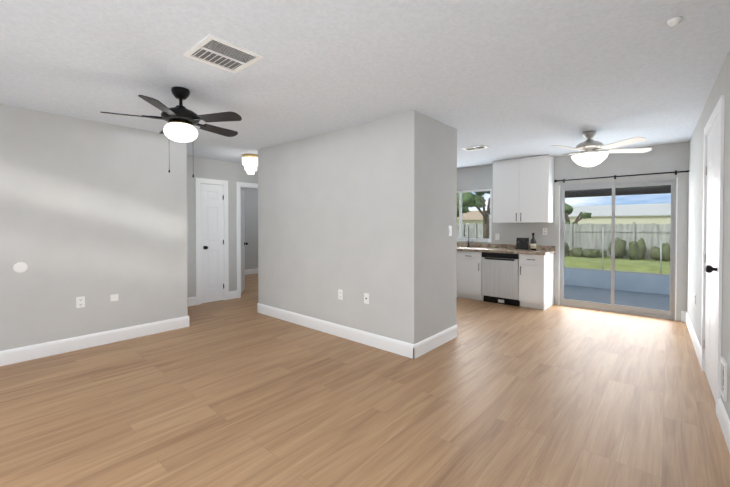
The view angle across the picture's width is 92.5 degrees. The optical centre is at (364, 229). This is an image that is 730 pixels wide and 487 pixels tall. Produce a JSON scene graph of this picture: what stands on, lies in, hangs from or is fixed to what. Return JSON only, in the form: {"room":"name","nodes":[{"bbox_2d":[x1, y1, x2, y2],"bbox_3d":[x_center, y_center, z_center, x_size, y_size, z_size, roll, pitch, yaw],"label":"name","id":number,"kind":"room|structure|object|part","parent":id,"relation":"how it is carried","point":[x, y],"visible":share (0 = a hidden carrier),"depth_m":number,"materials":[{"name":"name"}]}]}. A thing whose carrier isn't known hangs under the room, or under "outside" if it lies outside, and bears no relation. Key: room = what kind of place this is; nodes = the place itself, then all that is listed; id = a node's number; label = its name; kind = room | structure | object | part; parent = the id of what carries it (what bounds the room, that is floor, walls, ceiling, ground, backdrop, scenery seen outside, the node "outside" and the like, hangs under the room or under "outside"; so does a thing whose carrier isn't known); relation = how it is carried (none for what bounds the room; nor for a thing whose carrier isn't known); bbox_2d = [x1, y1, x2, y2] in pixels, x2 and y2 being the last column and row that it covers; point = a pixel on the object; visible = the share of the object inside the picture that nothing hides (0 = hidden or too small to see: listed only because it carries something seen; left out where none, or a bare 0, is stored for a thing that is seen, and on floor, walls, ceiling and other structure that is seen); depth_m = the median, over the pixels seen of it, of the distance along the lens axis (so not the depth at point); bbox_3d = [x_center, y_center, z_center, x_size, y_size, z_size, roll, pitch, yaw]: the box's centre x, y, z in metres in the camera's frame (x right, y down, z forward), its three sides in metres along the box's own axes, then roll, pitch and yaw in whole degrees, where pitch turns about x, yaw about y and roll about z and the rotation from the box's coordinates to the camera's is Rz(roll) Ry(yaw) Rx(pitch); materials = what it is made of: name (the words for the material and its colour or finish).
{"room":"living room","nodes":[
{"label":"living room","id":0,"kind":"room"},
{"bbox_2d":[0,104,187,350],"bbox_3d":[-3.514,0.055,3.211,0.120,2.440,3.560,1,1,41],"label":"wall","id":1,"kind":"structure","parent":0,"point":[94,213],"depth_m":3.73,"materials":[{"name":"beige paint"}]},
{"bbox_2d":[13,262,27,272],"bbox_3d":[-3.308,0.363,3.354,0.007,0.104,0.104,1,1,41],"label":"electrical outlet cover","id":2,"kind":"object","parent":1,"relation":"attached to","point":[19,267],"visible":1,"depth_m":3.35,"materials":[{"name":"white plastic"}]},
{"bbox_2d":[76,296,84,307],"bbox_3d":[-3.013,0.768,3.699,0.005,0.116,0.072,1,1,41],"label":"outlet","id":3,"kind":"object","parent":1,"relation":"attached to","point":[78,302],"visible":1,"depth_m":3.69,"materials":[{"name":"white plastic"}]},
{"bbox_2d":[0,316,188,365],"bbox_3d":[-3.458,1.204,3.188,0.015,0.140,3.575,1,1,41],"label":"baseboard","id":4,"kind":"structure","parent":1,"relation":"attached to","point":[25,353],"depth_m":3.73,"materials":[{"name":"white wood"}]},
{"bbox_2d":[110,294,117,300],"bbox_3d":[-2.816,0.765,3.926,0.005,0.075,0.075,1,1,41],"label":"outlet","id":5,"kind":"object","parent":1,"relation":"attached to","point":[113,297],"visible":1,"depth_m":3.92,"materials":[{"name":"white plastic"}]},
{"bbox_2d":[187,155,257,297],"bbox_3d":[-1.736,0.005,7.033,0.120,2.440,4.540,1,1,41],"label":"wall","id":6,"kind":"structure","parent":0,"point":[232,173],"depth_m":5.97,"materials":[{"name":"beige paint"}]},
{"bbox_2d":[188,297,195,305],"bbox_3d":[-2.979,1.174,5.519,0.015,0.140,0.600,1,1,41],"label":"baseboard","id":7,"kind":"structure","parent":6,"relation":"attached to","point":[191,301],"depth_m":5.69,"materials":[{"name":"white wood"}]},
{"bbox_2d":[195,177,228,304],"bbox_3d":[-2.626,0.191,5.974,0.204,2.095,0.560,1,1,41],"label":"closet door","id":8,"kind":"structure","parent":6,"relation":"in","point":[212,242],"depth_m":5.95,"materials":[{"name":"white wood"}]},
{"bbox_2d":[229,290,236,298],"bbox_3d":[-2.358,1.164,6.231,0.015,0.140,0.150,1,1,41],"label":"baseboard","id":9,"kind":"structure","parent":6,"relation":"attached to","point":[232,294],"depth_m":6.23,"materials":[{"name":"white wood"}]},
{"bbox_2d":[236,182,257,297],"bbox_3d":[-2.272,0.180,6.839,0.702,2.095,0.890,1,1,41],"label":"door frame","id":10,"kind":"structure","parent":6,"relation":"in","point":[240,212],"depth_m":6.33,"materials":[{"name":"white wood"}]},
{"bbox_2d":[241,188,257,269],"bbox_3d":[-3.711,-0.016,8.648,0.120,2.440,4.700,1,1,41],"label":"wall","id":11,"kind":"structure","parent":0,"point":[251,227],"depth_m":9.33,"materials":[{"name":"beige paint"}]},
{"bbox_2d":[245,268,257,274],"bbox_3d":[-3.187,1.126,9.161,0.015,0.140,3.260,1,1,41],"label":"baseboard","id":12,"kind":"structure","parent":11,"relation":"attached to","point":[250,271],"depth_m":9.33,"materials":[{"name":"white wood"}]},
{"bbox_2d":[258,110,456,343],"bbox_3d":[-0.262,0.035,4.683,2.770,2.440,0.910,1,1,41],"label":"wall","id":13,"kind":"structure","parent":0,"point":[354,213],"depth_m":3.93,"materials":[{"name":"beige paint"}]},
{"bbox_2d":[257,303,415,358],"bbox_3d":[-0.566,1.189,4.349,2.800,0.140,0.015,1,1,41],"label":"baseboard","id":14,"kind":"structure","parent":13,"relation":"attached to","point":[413,351],"depth_m":4.05,"materials":[{"name":"white wood"}]},
{"bbox_2d":[338,289,342,299],"bbox_3d":[-0.288,0.763,4.107,0.072,0.116,0.005,1,1,41],"label":"outlet","id":15,"kind":"object","parent":13,"relation":"attached to","point":[341,294],"visible":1,"depth_m":4.09,"materials":[{"name":"white plastic"}]},
{"bbox_2d":[364,293,368,303],"bbox_3d":[0.014,0.757,3.837,0.072,0.116,0.015,1,1,41],"label":"outlet","id":16,"kind":"object","parent":13,"relation":"attached to","point":[366,298],"visible":1,"depth_m":3.84,"materials":[{"name":"white plastic"}]},
{"bbox_2d":[416,324,457,357],"bbox_3d":[0.785,1.196,3.779,0.015,0.140,0.870,1,1,41],"label":"baseboard","id":17,"kind":"structure","parent":13,"relation":"attached to","point":[426,345],"depth_m":3.75,"materials":[{"name":"white wood"}]},
{"bbox_2d":[0,274,729,486],"bbox_3d":[-1.412,1.310,4.354,9.410,0.100,8.420,1,1,41],"label":"floor","id":18,"kind":"structure","parent":0,"point":[239,392],"depth_m":2.51,"materials":[{"name":"brown wood"}]},
{"bbox_2d":[457,251,496,300],"bbox_3d":[2.023,0.805,6.380,0.460,0.855,0.598,1,1,41],"label":"base cabinet","id":19,"kind":"object","parent":18,"relation":"on","point":[469,263],"depth_m":6.15,"materials":[{"name":"white wood"}]},
{"bbox_2d":[482,252,519,305],"bbox_3d":[2.408,0.812,6.008,0.600,0.850,0.558,1,1,41],"label":"dishwasher","id":20,"kind":"object","parent":18,"relation":"on","point":[500,278],"visible":0.73,"depth_m":5.79,"materials":[{"name":"silver metal"}]},
{"bbox_2d":[519,255,553,309],"bbox_3d":[2.800,0.814,5.704,0.380,0.855,0.598,1,1,41],"label":"base cabinet","id":21,"kind":"object","parent":18,"relation":"on","point":[536,272],"depth_m":5.49,"materials":[{"name":"white wood"}]},
{"bbox_2d":[457,247,554,254],"bbox_3d":[1.780,0.355,6.567,3.100,0.039,0.628,1,1,41],"label":"countertop","id":22,"kind":"structure","parent":21,"relation":"on","point":[512,250],"depth_m":5.81,"materials":[{"name":"brown stone"}]},
{"bbox_2d":[464,223,472,246],"bbox_3d":[1.942,0.107,6.565,0.120,0.455,0.213,1,1,41],"label":"kitchen faucet","id":23,"kind":"object","parent":22,"relation":"on","point":[468,234],"visible":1,"depth_m":6.62,"materials":[{"name":"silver metal"}]},
{"bbox_2d":[515,238,528,249],"bbox_3d":[2.725,0.241,6.052,0.210,0.199,0.054,1,1,41],"label":"decorative tile","id":24,"kind":"structure","parent":22,"relation":"on","point":[522,243],"depth_m":6.05,"materials":[{"name":"black tile"}]},
{"bbox_2d":[530,235,535,249],"bbox_3d":[2.818,0.219,5.854,0.092,0.250,0.092,1,1,41],"label":"decorative bottle","id":25,"kind":"object","parent":22,"relation":"on","point":[533,241],"visible":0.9,"depth_m":5.83,"materials":[{"name":"black glass"}]},
{"bbox_2d":[0,0,729,167],"bbox_3d":[-1.412,-1.230,4.321,9.410,0.100,8.420,1,1,41],"label":"ceiling","id":26,"kind":"structure","parent":0,"point":[507,79],"depth_m":2.48,"materials":[{"name":"white paint"}]},
{"bbox_2d":[100,87,241,176],"bbox_3d":[-1.535,-0.798,2.936,1.040,0.728,1.045,1,1,41],"label":"room ceiling fan","id":27,"kind":"object","parent":26,"relation":"hanging from","point":[181,120],"visible":1,"depth_m":2.83,"materials":[{"name":"black metal"}]},
{"bbox_3d":[-1.530,-0.956,2.902,0.290,0.130,0.290,1,1,41],"label":"motor","id":28,"kind":"part","parent":27,"relation":"part of","materials":[{"name":"black metal"}]},
{"bbox_3d":[-1.530,-0.796,2.905,0.256,0.130,0.256,1,1,41],"label":"lamp shade","id":29,"kind":"part","parent":27,"relation":"part of","materials":[{"name":"white glass"}]},
{"bbox_2d":[184,34,262,72],"bbox_3d":[-0.933,-1.147,2.307,0.370,0.012,0.360,1,1,41],"label":"ceiling vent","id":30,"kind":"object","parent":26,"relation":"in","point":[215,51],"visible":1,"depth_m":2.29,"materials":[{"name":"white metal"}]},
{"bbox_2d":[242,154,257,173],"bbox_3d":[-1.838,-1.043,5.623,0.260,0.308,0.260,1,1,41],"label":"chandelier","id":31,"kind":"object","parent":26,"relation":"hanging from","point":[250,168],"visible":0.98,"depth_m":5.54,"materials":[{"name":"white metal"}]},
{"bbox_2d":[461,145,489,150],"bbox_3d":[1.603,-1.183,5.065,0.340,0.012,0.200,1,1,41],"label":"ceiling vent","id":32,"kind":"object","parent":26,"relation":"in","point":[475,147],"visible":1,"depth_m":5.05,"materials":[{"name":"white metal"}]},
{"bbox_2d":[531,131,651,187],"bbox_3d":[2.683,-0.840,4.269,1.258,0.678,1.302,1,1,41],"label":"ceiling fan","id":33,"kind":"object","parent":26,"relation":"hanging from","point":[590,155],"visible":1,"depth_m":4.13,"materials":[{"name":"silver metal"}]},
{"bbox_3d":[2.716,-0.829,4.232,0.380,0.140,0.380,1,1,41],"label":"lamp shade","id":34,"kind":"part","parent":33,"relation":"part of","materials":[{"name":"white glass"}]},
{"bbox_3d":[2.716,-1.029,4.229,0.290,0.120,0.290,1,1,41],"label":"motor","id":35,"kind":"part","parent":33,"relation":"part of","materials":[{"name":"silver metal"}]},
{"bbox_2d":[667,16,681,26],"bbox_3d":[1.692,-1.133,1.910,0.064,0.030,0.064,1,1,41],"label":"ceiling detector","id":36,"kind":"object","parent":26,"relation":"attached to","point":[673,21],"visible":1,"depth_m":1.90,"materials":[{"name":"white plastic"}]},
{"bbox_2d":[457,142,688,320],"bbox_3d":[1.118,-0.003,7.637,8.730,2.440,0.120,1,1,41],"label":"wall","id":37,"kind":"structure","parent":0,"point":[665,158],"depth_m":5.29,"materials":[{"name":"beige paint"}]},
{"bbox_2d":[457,188,491,241],"bbox_3d":[1.888,-0.274,6.927,1.280,1.000,0.095,1,1,41],"label":"kitchen window","id":38,"kind":"structure","parent":37,"relation":"in","point":[460,238],"depth_m":6.75,"materials":[{"name":"white"}]},
{"bbox_2d":[457,243,555,250],"bbox_3d":[1.978,0.295,6.794,3.100,0.075,0.023,1,1,41],"label":"backsplash","id":39,"kind":"structure","parent":37,"relation":"attached to","point":[458,244],"depth_m":6.37,"materials":[{"name":"brown stone"}]},
{"bbox_2d":[493,155,553,222],"bbox_3d":[2.685,-0.660,5.964,0.900,1.076,0.328,1,1,41],"label":"upper cabinet","id":40,"kind":"object","parent":37,"relation":"attached to","point":[523,190],"depth_m":5.79,"materials":[{"name":"white wood"}]},
{"bbox_2d":[558,177,677,320],"bbox_3d":[3.773,0.262,5.314,1.450,1.970,0.100,1,1,41],"label":"sliding door","id":41,"kind":"structure","parent":37,"relation":"in","point":[670,313],"depth_m":5.28,"materials":[{"name":"clear glass"}]},
{"bbox_2d":[554,170,688,182],"bbox_3d":[3.740,-0.786,5.198,1.657,0.060,0.098,1,1,41],"label":"curtain rod","id":42,"kind":"object","parent":37,"relation":"attached to","point":[615,176],"visible":0.9,"depth_m":5.12,"materials":[{"name":"black metal"}]},
{"bbox_2d":[681,311,685,321],"bbox_3d":[4.343,1.184,4.754,0.060,0.140,0.015,1,1,41],"label":"baseboard","id":43,"kind":"structure","parent":37,"relation":"attached to","point":[683,316],"depth_m":4.75,"materials":[{"name":"white wood"}]},
{"bbox_2d":[687,48,729,419],"bbox_3d":[1.840,0.076,1.563,0.346,2.440,8.340,1,1,41],"label":"wall","id":44,"kind":"structure","parent":0,"point":[721,85],"depth_m":3.36,"materials":[{"name":"beige paint"}]},
{"bbox_2d":[686,312,700,366],"bbox_3d":[3.730,1.194,3.975,0.069,0.140,1.995,1,1,41],"label":"baseboard","id":45,"kind":"structure","parent":44,"relation":"attached to","point":[695,342],"depth_m":3.78,"materials":[{"name":"white wood"}]},
{"bbox_2d":[701,95,724,414],"bbox_3d":[2.799,0.183,2.751,0.210,2.195,1.064,1,1,41],"label":"door frame","id":46,"kind":"structure","parent":44,"relation":"in","point":[717,113],"depth_m":2.42,"materials":[{"name":"white wood"}]},
{"bbox_2d":[703,119,718,402],"bbox_3d":[2.778,0.228,2.772,0.073,2.088,0.876,1,1,41],"label":"door leaf","id":47,"kind":"structure","parent":46,"relation":"attached to","point":[711,248],"depth_m":2.80,"materials":[{"name":"white wood"}]},
{"bbox_3d":[3.036,0.251,3.117,0.010,1.630,0.017,1,1,41],"label":"right door hinges","id":48,"kind":"part","parent":47,"relation":"part of","materials":[{"name":"white wood"}]},
{"bbox_3d":[2.547,0.286,2.486,0.180,0.064,0.065,1,1,41],"label":"knob","id":49,"kind":"part","parent":46,"relation":"part of","materials":[{"name":"black metal"}]},
{"bbox_2d":[717,397,729,452],"bbox_3d":[0.816,1.240,0.442,0.152,0.140,5.044,1,1,41],"label":"baseboard","id":50,"kind":"structure","parent":44,"relation":"attached to","point":[723,418],"depth_m":2.19,"materials":[{"name":"white wood"}]},
{"bbox_2d":[720,356,727,401],"bbox_3d":[2.309,0.957,2.250,0.018,0.230,0.180,1,1,41],"label":"air vent","id":51,"kind":"object","parent":44,"relation":"in","point":[723,375],"visible":1,"depth_m":2.22,"materials":[{"name":"white metal"}]},
{"label":"outside","id":52,"kind":"structure","parent":0,"visible":0},
{"bbox_2d":[564,285,669,310],"bbox_3d":[5.487,1.315,5.507,5.900,0.100,2.379,1,1,41],"label":"lanai","id":53,"kind":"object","parent":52,"point":[646,301],"depth_m":6.44,"materials":[{"name":"paint"}]},
{"bbox_2d":[564,269,669,294],"bbox_3d":[6.236,1.074,6.363,5.900,0.360,0.100,1,1,41],"label":"wall","id":54,"kind":"structure","parent":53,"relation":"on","point":[664,290],"depth_m":7.15,"materials":[{"name":"paint"}]},
{"bbox_2d":[564,267,669,275],"bbox_3d":[6.232,0.099,6.347,5.900,1.590,0.050,1,1,41],"label":"posts","id":55,"kind":"object","parent":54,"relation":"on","point":[618,271],"depth_m":7.16,"materials":[{"name":"grey concrete"}]},
{"bbox_2d":[565,185,670,197],"bbox_3d":[5.586,-0.801,5.592,5.900,0.230,2.679,1,1,41],"label":"soffit","id":56,"kind":"structure","parent":55,"relation":"on","point":[573,193],"depth_m":7.11,"materials":[{"name":"grey"}]},
{"bbox_2d":[564,236,669,273],"bbox_3d":[42.309,0.933,48.612,120.000,0.200,111.000,1,1,41],"label":"lawn","id":57,"kind":"structure","parent":52,"point":[625,262],"depth_m":12.99,"materials":[{"name":"green plant"}]},
{"bbox_2d":[457,220,489,224],"bbox_3d":[11.357,-0.682,70.914,44.000,2.450,10.000,1,1,41],"label":"neighbouring house","id":58,"kind":"structure","parent":57,"relation":"on","point":[472,221],"depth_m":58.60,"materials":[{"name":"beige paint"}]},
{"bbox_2d":[457,210,489,219],"bbox_3d":[11.357,-2.657,70.888,46.000,1.700,11.600,1,1,41],"label":"shingles","id":59,"kind":"object","parent":58,"relation":"on","point":[473,214],"depth_m":60.16,"materials":[{"name":"beige"}]},
{"bbox_2d":[476,197,489,238],"bbox_3d":[5.009,-0.111,14.114,1.070,2.787,0.991,1,1,41],"label":"trunk","id":60,"kind":"object","parent":57,"relation":"on","point":[485,231],"depth_m":14.09,"materials":[{"name":"brown plant"}]},
{"bbox_2d":[457,191,489,207],"bbox_3d":[4.763,-1.484,14.285,1.999,1.228,1.633,1,1,41],"label":"foliage","id":61,"kind":"object","parent":60,"relation":"attached to","point":[469,202],"depth_m":13.98,"materials":[{"name":"green plant"}]},
{"bbox_2d":[457,222,669,258],"bbox_3d":[11.195,0.460,15.848,56.108,1.600,0.110,1,1,41],"label":"fence","id":62,"kind":"object","parent":57,"relation":"on","point":[620,233],"depth_m":16.01,"materials":[{"name":"grey wood"}]},
{"bbox_2d":[565,212,582,241],"bbox_3d":[11.340,0.116,19.128,0.993,2.202,0.580,1,1,41],"label":"trunk","id":63,"kind":"object","parent":57,"relation":"on","point":[567,219],"depth_m":19.07,"materials":[{"name":"brown plant"}]},
{"bbox_2d":[565,204,569,223],"bbox_3d":[11.107,-0.804,19.403,0.660,1.479,1.215,1,1,41],"label":"tree","id":64,"kind":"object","parent":63,"relation":"attached to","point":[568,210],"depth_m":19.06,"materials":[{"name":"green plant"}]},
{"bbox_2d":[581,212,589,218],"bbox_3d":[12.040,-0.772,19.012,0.420,0.375,0.550,1,1,41],"label":"tree","id":65,"kind":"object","parent":63,"relation":"attached to","point":[582,215],"depth_m":18.84,"materials":[{"name":"green plant"}]},
{"bbox_2d":[602,226,603,269],"bbox_3d":[6.769,0.622,9.938,0.032,1.430,0.030,1,1,41],"label":"pole","id":66,"kind":"object","parent":57,"relation":"on","point":[603,250],"depth_m":9.93,"materials":[{"name":"grey metal"}]},
{"bbox_2d":[564,237,669,261],"bbox_3d":[10.566,0.833,15.665,44.216,1.218,1.245,1,1,41],"label":"bushes","id":67,"kind":"object","parent":57,"relation":"on","point":[639,254],"depth_m":14.84,"materials":[{"name":"green plant"}]},
{"bbox_2d":[565,216,670,237],"bbox_3d":[39.644,-0.392,40.969,30.000,2.650,10.000,1,1,41],"label":"neighbouring house","id":68,"kind":"structure","parent":57,"relation":"on","point":[666,219],"depth_m":41.50,"materials":[{"name":"beige paint"}]},
{"bbox_2d":[568,203,670,216],"bbox_3d":[40.179,-2.395,40.795,33.000,1.640,11.120,1,1,41],"label":"shingles","id":69,"kind":"object","parent":68,"relation":"on","point":[624,211],"depth_m":43.38,"materials":[{"name":"white"}]},
{"bbox_2d":[660,241,661,273],"bbox_3d":[7.719,0.823,9.113,0.032,1.050,0.030,1,1,41],"label":"pole","id":70,"kind":"object","parent":57,"relation":"on","point":[660,241],"depth_m":9.10,"materials":[{"name":"grey"}]},
{"bbox_3d":[7.731,-1.065,33.041,2.575,4.202,1.941,1,1,41],"label":"trunk","id":71,"kind":"object","parent":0,"visible":0},
{"bbox_2d":[457,193,469,216],"bbox_3d":[7.829,-2.803,33.029,4.133,3.637,3.284,1,1,41],"label":"tree","id":72,"kind":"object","parent":71,"relation":"attached to","point":[464,209],"depth_m":32.20,"materials":[{"name":"green plant"}]}
]}

